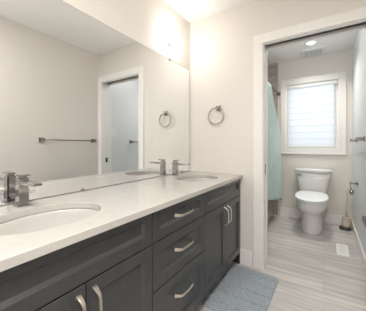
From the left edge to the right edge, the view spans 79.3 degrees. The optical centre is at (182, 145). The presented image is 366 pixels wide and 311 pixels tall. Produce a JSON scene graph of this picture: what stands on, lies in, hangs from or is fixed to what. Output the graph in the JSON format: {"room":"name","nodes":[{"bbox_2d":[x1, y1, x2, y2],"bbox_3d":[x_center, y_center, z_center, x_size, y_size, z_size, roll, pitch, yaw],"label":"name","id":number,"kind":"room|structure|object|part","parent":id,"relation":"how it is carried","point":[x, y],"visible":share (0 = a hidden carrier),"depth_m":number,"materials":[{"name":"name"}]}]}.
{"room":"bathroom","nodes":[
{"label":"bathroom","id":0,"kind":"room"},
{"bbox_2d":[3,0,189,205],"bbox_3d":[-0.803,-0.104,1.145,0.120,2.434,3.050,0,0,33],"label":"wall","id":1,"kind":"structure","parent":0,"point":[149,23],"depth_m":1.84,"materials":[{"name":"paint"}]},
{"bbox_2d":[0,0,188,205],"bbox_3d":[-0.463,-0.270,1.550,0.009,1.086,1.960,0,0,33],"label":"wall mirror","id":2,"kind":"object","parent":1,"relation":"attached to","point":[85,105],"visible":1,"depth_m":1.31,"materials":[{"name":"clear glass"}]},
{"bbox_2d":[167,32,179,45],"bbox_3d":[-0.079,-0.988,2.052,0.109,0.102,0.090,0,0,33],"label":"wall lamp","id":3,"kind":"object","parent":1,"relation":"attached to","point":[176,36],"visible":1,"depth_m":2.04,"materials":[{"name":"white plastic"}]},
{"bbox_3d":[-0.117,-0.982,2.077,0.017,0.090,0.090,0,0,33],"label":"wall plate","id":4,"kind":"part","parent":3,"relation":"part of","materials":[{"name":"white plastic"}]},
{"bbox_3d":[-0.062,-1.006,2.041,0.070,0.067,0.070,0,0,33],"label":"lamp globe","id":5,"kind":"part","parent":3,"relation":"part of"},
{"bbox_2d":[164,0,356,63],"bbox_3d":[0.282,-1.351,1.515,2.200,0.060,5.050,0,0,33],"label":"ceiling","id":6,"kind":"structure","parent":0,"point":[192,11],"depth_m":2.56,"materials":[{"name":"paint"}]},
{"bbox_2d":[306,40,316,44],"bbox_3d":[1.641,-1.316,2.833,0.124,0.009,0.124,0,0,33],"label":"recessed light","id":7,"kind":"object","parent":6,"relation":"in","point":[313,41],"visible":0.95,"depth_m":2.82,"materials":[{"name":"white plastic"}]},
{"bbox_2d":[300,45,325,58],"bbox_3d":[1.834,-1.310,3.113,0.310,0.020,0.310,0,0,33],"label":"exhaust fan","id":8,"kind":"object","parent":6,"relation":"attached to","point":[320,50],"visible":1,"depth_m":3.09,"materials":[{"name":"white plastic"}]},
{"bbox_2d":[190,0,365,251],"bbox_3d":[0.653,-0.104,2.114,1.872,2.434,0.160,0,0,33],"label":"wall","id":9,"kind":"structure","parent":0,"point":[221,44],"depth_m":2.12,"materials":[{"name":"paint"}]},
{"bbox_2d":[208,105,223,124],"bbox_3d":[0.332,-0.302,2.196,0.172,0.194,0.050,0,0,33],"label":"towel ring","id":10,"kind":"object","parent":9,"relation":"attached to","point":[218,107],"visible":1,"depth_m":2.19,"materials":[{"name":"silver metal"}]},
{"bbox_2d":[240,249,252,266],"bbox_3d":[0.586,1.043,2.054,0.120,0.140,0.014,0,0,33],"label":"baseboard","id":11,"kind":"structure","parent":9,"relation":"attached to","point":[246,257],"depth_m":2.04,"materials":[{"name":"white paint"}]},
{"bbox_2d":[265,47,265,263],"bbox_3d":[0.454,0.091,2.244,0.736,2.020,0.035,0,0,33],"label":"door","id":12,"kind":"structure","parent":9,"relation":"in","point":[265,47],"depth_m":2.05,"materials":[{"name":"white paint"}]},
{"bbox_2d":[253,6,365,269],"bbox_3d":[1.064,0.059,1.849,0.890,2.108,0.192,0,0,33],"label":"door frame","id":13,"kind":"structure","parent":9,"relation":"attached to","point":[360,13],"depth_m":1.97,"materials":[{"name":"white paint"}]},
{"bbox_2d":[193,215,365,310],"bbox_3d":[0.010,1.143,1.095,2.200,0.060,6.050,0,0,33],"label":"floor","id":14,"kind":"structure","parent":0,"point":[310,273],"depth_m":1.98,"materials":[{"name":"grey tile"}]},
{"bbox_2d":[0,213,151,310],"bbox_3d":[-0.542,0.709,0.879,0.599,0.809,0.675,0,0,33],"label":"vanity cabinet","id":15,"kind":"object","parent":14,"relation":"on","point":[110,270],"visible":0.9,"depth_m":0.75,"materials":[{"name":"grey paint"}]},
{"bbox_3d":[-0.423,0.728,0.603,0.019,0.533,0.336,0,0,33],"label":"door","id":16,"kind":"part","parent":15,"relation":"part of","materials":[{"name":"grey paint"}]},
{"bbox_3d":[-0.323,0.557,0.704,0.042,0.148,0.019,0,0,33],"label":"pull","id":17,"kind":"part","parent":15,"relation":"part of","materials":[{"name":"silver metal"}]},
{"bbox_3d":[-0.291,0.557,0.754,0.042,0.148,0.019,0,0,33],"label":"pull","id":18,"kind":"part","parent":15,"relation":"part of","materials":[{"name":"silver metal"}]},
{"bbox_3d":[-0.239,0.728,0.886,0.019,0.533,0.332,0,0,33],"label":"door","id":19,"kind":"part","parent":15,"relation":"part of","materials":[{"name":"grey paint"}]},
{"bbox_2d":[151,193,203,310],"bbox_3d":[-0.216,0.709,1.382,0.599,0.809,0.521,0,0,33],"label":"base cabinet","id":20,"kind":"object","parent":14,"relation":"on","point":[177,244],"visible":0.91,"depth_m":1.21,"materials":[{"name":"grey paint"}]},
{"bbox_3d":[-0.006,0.574,1.246,0.019,0.225,0.518,0,0,33],"label":"drawer","id":21,"kind":"part","parent":20,"relation":"part of","materials":[{"name":"grey paint"}]},
{"bbox_3d":[-0.006,0.843,1.246,0.019,0.303,0.518,0,0,33],"label":"drawer","id":22,"kind":"part","parent":20,"relation":"part of","materials":[{"name":"grey paint"}]},
{"bbox_3d":[-0.006,0.382,1.246,0.019,0.149,0.518,0,0,33],"label":"drawer","id":23,"kind":"part","parent":20,"relation":"part of","materials":[{"name":"grey paint"}]},
{"bbox_3d":[0.016,0.798,1.228,0.042,0.019,0.165,0,0,33],"label":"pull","id":24,"kind":"part","parent":20,"relation":"part of","materials":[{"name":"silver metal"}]},
{"bbox_3d":[0.016,0.553,1.228,0.042,0.019,0.165,0,0,33],"label":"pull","id":25,"kind":"part","parent":20,"relation":"part of","materials":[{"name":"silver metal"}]},
{"bbox_3d":[0.016,0.371,1.228,0.042,0.019,0.165,0,0,33],"label":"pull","id":26,"kind":"part","parent":20,"relation":"part of","materials":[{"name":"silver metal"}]},
{"bbox_2d":[204,179,239,295],"bbox_3d":[0.123,0.709,1.906,0.599,0.809,0.725,0,0,33],"label":"vanity cabinet","id":27,"kind":"object","parent":14,"relation":"on","point":[221,204],"visible":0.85,"depth_m":1.70,"materials":[{"name":"grey paint"}]},
{"bbox_2d":[0,171,242,271],"bbox_3d":[-0.220,0.289,1.398,0.582,0.028,1.989,0,0,33],"label":"countertop","id":28,"kind":"structure","parent":27,"relation":"on","point":[120,204],"depth_m":1.01,"materials":[{"name":"stone"}]},
{"bbox_2d":[13,174,41,207],"bbox_3d":[-0.682,0.202,0.975,0.177,0.146,0.054,0,0,33],"label":"faucet","id":29,"kind":"object","parent":28,"relation":"on","point":[22,182],"visible":1,"depth_m":0.99,"materials":[{"name":"silver metal"}]},
{"bbox_3d":[-0.734,0.271,1.008,0.054,0.007,0.054,0,0,33],"label":"plate","id":30,"kind":"part","parent":29,"relation":"part of","materials":[{"name":"silver metal"}]},
{"bbox_3d":[-0.724,0.138,1.002,0.067,0.018,0.036,0,0,33],"label":"lever","id":31,"kind":"part","parent":29,"relation":"part of","materials":[{"name":"silver metal"}]},
{"bbox_3d":[-0.663,0.167,0.962,0.130,0.020,0.036,0,0,33],"label":"spout","id":32,"kind":"part","parent":29,"relation":"part of","materials":[{"name":"silver metal"}]},
{"bbox_2d":[0,208,98,234],"bbox_3d":[-0.532,0.382,0.874,0.363,0.153,0.458,0,0,33],"label":"sink","id":33,"kind":"object","parent":28,"relation":"in","point":[41,221],"visible":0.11,"depth_m":1.01,"materials":[{"name":"white ceramic"}]},
{"bbox_2d":[171,160,189,175],"bbox_3d":[-0.019,0.202,1.989,0.177,0.146,0.054,0,0,33],"label":"faucet","id":34,"kind":"object","parent":28,"relation":"on","point":[175,163],"visible":0.99,"depth_m":2.00,"materials":[{"name":"silver metal"}]},
{"bbox_2d":[181,178,214,180],"bbox_3d":[0.126,0.382,1.890,0.363,0.153,0.458,0,0,33],"label":"sink","id":35,"kind":"object","parent":28,"relation":"in","point":[186,179],"visible":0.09,"depth_m":2.07,"materials":[{"name":"grey ceramic"}]},
{"bbox_3d":[0.235,0.728,1.620,0.019,0.533,0.364,0,0,33],"label":"door","id":36,"kind":"part","parent":27,"relation":"part of","materials":[{"name":"grey paint"}]},
{"bbox_3d":[0.432,0.728,1.925,0.019,0.533,0.354,0,0,33],"label":"door","id":37,"kind":"part","parent":27,"relation":"part of","materials":[{"name":"grey paint"}]},
{"bbox_2d":[232,253,239,263],"bbox_3d":[0.497,0.709,2.108,0.097,0.809,0.018,0,0,33],"label":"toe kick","id":38,"kind":"structure","parent":27,"relation":"attached to","point":[237,258],"depth_m":2.09,"materials":[{"name":"grey paint"}]},
{"bbox_2d":[203,265,277,310],"bbox_3d":[0.460,1.103,1.689,0.400,0.018,0.620,0,0,34],"label":"bath mat","id":39,"kind":"object","parent":14,"relation":"on","point":[241,288],"visible":1,"depth_m":1.66,"materials":[{"name":"grey fabric"}]},
{"bbox_2d":[268,200,273,221],"bbox_3d":[0.687,0.883,3.123,0.826,0.460,1.550,0,0,33],"label":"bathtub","id":40,"kind":"object","parent":14,"relation":"on","point":[270,202],"visible":0.03,"depth_m":3.35,"materials":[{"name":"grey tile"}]},
{"bbox_2d":[295,167,331,234],"bbox_3d":[1.717,0.721,2.945,0.458,0.785,0.720,0,0,33],"label":"toilet","id":41,"kind":"object","parent":14,"relation":"on","point":[312,198],"visible":1,"depth_m":2.85,"materials":[{"name":"white ceramic"}]},
{"bbox_3d":[1.659,0.689,2.855,0.354,0.016,0.484,0,0,33],"label":"seat","id":42,"kind":"part","parent":41,"relation":"part of","materials":[{"name":"white plastic"}]},
{"bbox_3d":[1.663,0.656,2.861,0.372,0.051,0.521,0,0,33],"label":"lid","id":43,"kind":"part","parent":41,"relation":"part of","materials":[{"name":"white plastic"}]},
{"bbox_3d":[1.714,0.905,2.940,0.364,0.415,0.682,0,0,33],"label":"bowl","id":44,"kind":"part","parent":41,"relation":"part of","materials":[{"name":"white ceramic"}]},
{"bbox_3d":[1.856,0.538,3.160,0.428,0.320,0.202,0,0,33],"label":"tank","id":45,"kind":"part","parent":41,"relation":"part of","materials":[{"name":"white ceramic"}]},
{"bbox_3d":[1.853,0.353,3.155,0.458,0.050,0.219,0,0,33],"label":"tank lid","id":46,"kind":"part","parent":41,"relation":"part of","materials":[{"name":"white ceramic"}]},
{"bbox_2d":[336,243,349,256],"bbox_3d":[1.704,1.110,2.361,0.108,0.006,0.305,0,0,33],"label":"floor vent","id":47,"kind":"object","parent":14,"relation":"in","point":[342,249],"visible":1,"depth_m":2.35,"materials":[{"name":"white plastic"}]},
{"bbox_2d":[339,188,350,230],"bbox_3d":[2.157,0.837,2.940,0.132,0.550,0.132,0,0,33],"label":"toilet brush","id":48,"kind":"object","parent":14,"relation":"on","point":[346,223],"visible":1,"depth_m":2.92,"materials":[{"name":"grey plastic"}]},
{"bbox_3d":[2.157,1.097,2.940,0.132,0.029,0.132,0,0,33],"label":"dish","id":49,"kind":"part","parent":48,"relation":"part of","materials":[{"name":"grey plastic"}]},
{"bbox_3d":[2.180,0.763,2.948,0.051,0.402,0.031,0,0,-40],"label":"handle","id":50,"kind":"part","parent":48,"relation":"part of","materials":[{"name":"beige plastic"}]},
{"bbox_2d":[278,48,352,218],"bbox_3d":[2.000,-0.104,3.292,1.066,2.434,0.140,0,0,33],"label":"wall","id":51,"kind":"structure","parent":0,"point":[341,166],"depth_m":3.15,"materials":[{"name":"paint"}]},
{"bbox_2d":[268,63,277,214],"bbox_3d":[1.175,-0.104,3.821,0.894,2.434,0.148,0,0,33],"label":"wall tile","id":52,"kind":"structure","parent":51,"relation":"attached to","point":[272,68],"depth_m":3.54,"materials":[{"name":"grey tile"}]},
{"bbox_2d":[268,81,279,95],"bbox_3d":[1.101,-0.822,2.854,0.056,0.056,1.568,0,0,33],"label":"curtain rod","id":53,"kind":"object","parent":52,"relation":"attached to","point":[273,87],"visible":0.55,"depth_m":3.20,"materials":[{"name":"grey metal"}]},
{"bbox_2d":[268,79,281,199],"bbox_3d":[1.088,-0.014,2.779,0.111,1.655,1.351,0,0,33],"label":"shower curtain","id":54,"kind":"object","parent":53,"relation":"hanging from","point":[274,138],"visible":0.51,"depth_m":2.83,"materials":[{"name":"green fabric"}]},
{"bbox_2d":[280,71,346,154],"bbox_3d":[1.925,-0.447,3.313,0.847,1.154,0.146,0,0,33],"label":"window","id":55,"kind":"structure","parent":51,"relation":"in","point":[339,148],"depth_m":3.19,"materials":[{"name":"white paint"}]},
{"bbox_2d":[287,79,337,146],"bbox_3d":[1.918,-0.452,3.302,0.647,0.957,0.061,0,0,33],"label":"window blind","id":56,"kind":"object","parent":55,"relation":"attached to","point":[310,105],"visible":1,"depth_m":3.29,"materials":[{"name":"white fabric"}]},
{"bbox_3d":[1.899,0.014,3.304,0.602,0.026,0.020,0,0,33],"label":"rail","id":57,"kind":"part","parent":56,"relation":"part of","materials":[{"name":"white plastic"}]},
{"bbox_3d":[1.918,-0.905,3.303,0.647,0.050,0.060,0,0,33],"label":"head rail","id":58,"kind":"part","parent":56,"relation":"part of","materials":[{"name":"white plastic"}]},
{"bbox_3d":[2.164,-0.487,3.116,0.015,0.790,0.016,0,0,33],"label":"pull cord","id":59,"kind":"part","parent":56,"relation":"part of","materials":[{"name":"white plastic"}]},
{"bbox_3d":[1.953,-0.447,3.357,0.655,0.970,0.030,0,0,33],"label":"sash","id":60,"kind":"part","parent":55,"relation":"part of","materials":[{"name":"white plastic"}]},
{"bbox_2d":[280,207,350,224],"bbox_3d":[1.916,1.043,3.254,0.894,0.140,0.014,0,0,33],"label":"baseboard","id":61,"kind":"structure","parent":51,"relation":"attached to","point":[286,212],"depth_m":3.33,"materials":[{"name":"white paint"}]},
{"bbox_2d":[353,29,365,255],"bbox_3d":[1.932,-0.104,2.317,0.120,2.434,1.570,0,0,33],"label":"wall","id":62,"kind":"structure","parent":0,"point":[359,47],"depth_m":2.39,"materials":[{"name":"grey paint"}]},
{"bbox_2d":[349,182,357,194],"bbox_3d":[1.950,0.489,2.527,0.050,0.151,0.088,0,0,-44],"label":"paper holder","id":63,"kind":"object","parent":62,"relation":"attached to","point":[351,191],"visible":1,"depth_m":2.52,"materials":[{"name":"silver metal"}]},
{"bbox_2d":[350,136,364,141],"bbox_3d":[1.823,-0.062,2.322,0.068,0.052,0.642,0,0,33],"label":"towel bar","id":64,"kind":"object","parent":62,"relation":"attached to","point":[356,139],"visible":0.99,"depth_m":2.07,"materials":[{"name":"silver metal"}]},
{"bbox_3d":[1.663,-0.062,2.074,0.068,0.052,0.052,0,0,33],"label":"post","id":65,"kind":"part","parent":64,"relation":"part of","materials":[{"name":"silver metal"}]},
{"bbox_2d":[351,219,365,272],"bbox_3d":[1.881,1.058,2.362,0.014,0.110,1.549,0,0,33],"label":"baseboard","id":66,"kind":"structure","parent":62,"relation":"attached to","point":[359,245],"depth_m":2.27,"materials":[{"name":"white paint"}]},
{"bbox_3d":[0.634,-0.104,0.251,0.120,2.434,3.110,0,0,33],"label":"wall","id":67,"kind":"structure","parent":0,"visible":0},
{"bbox_2d":[362,216,365,227],"bbox_3d":[1.026,0.495,1.104,0.148,0.116,0.568,0,0,33],"label":"wall shelf","id":68,"kind":"object","parent":67,"relation":"attached to","point":[363,217],"visible":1,"depth_m":1.32,"materials":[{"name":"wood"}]}
]}

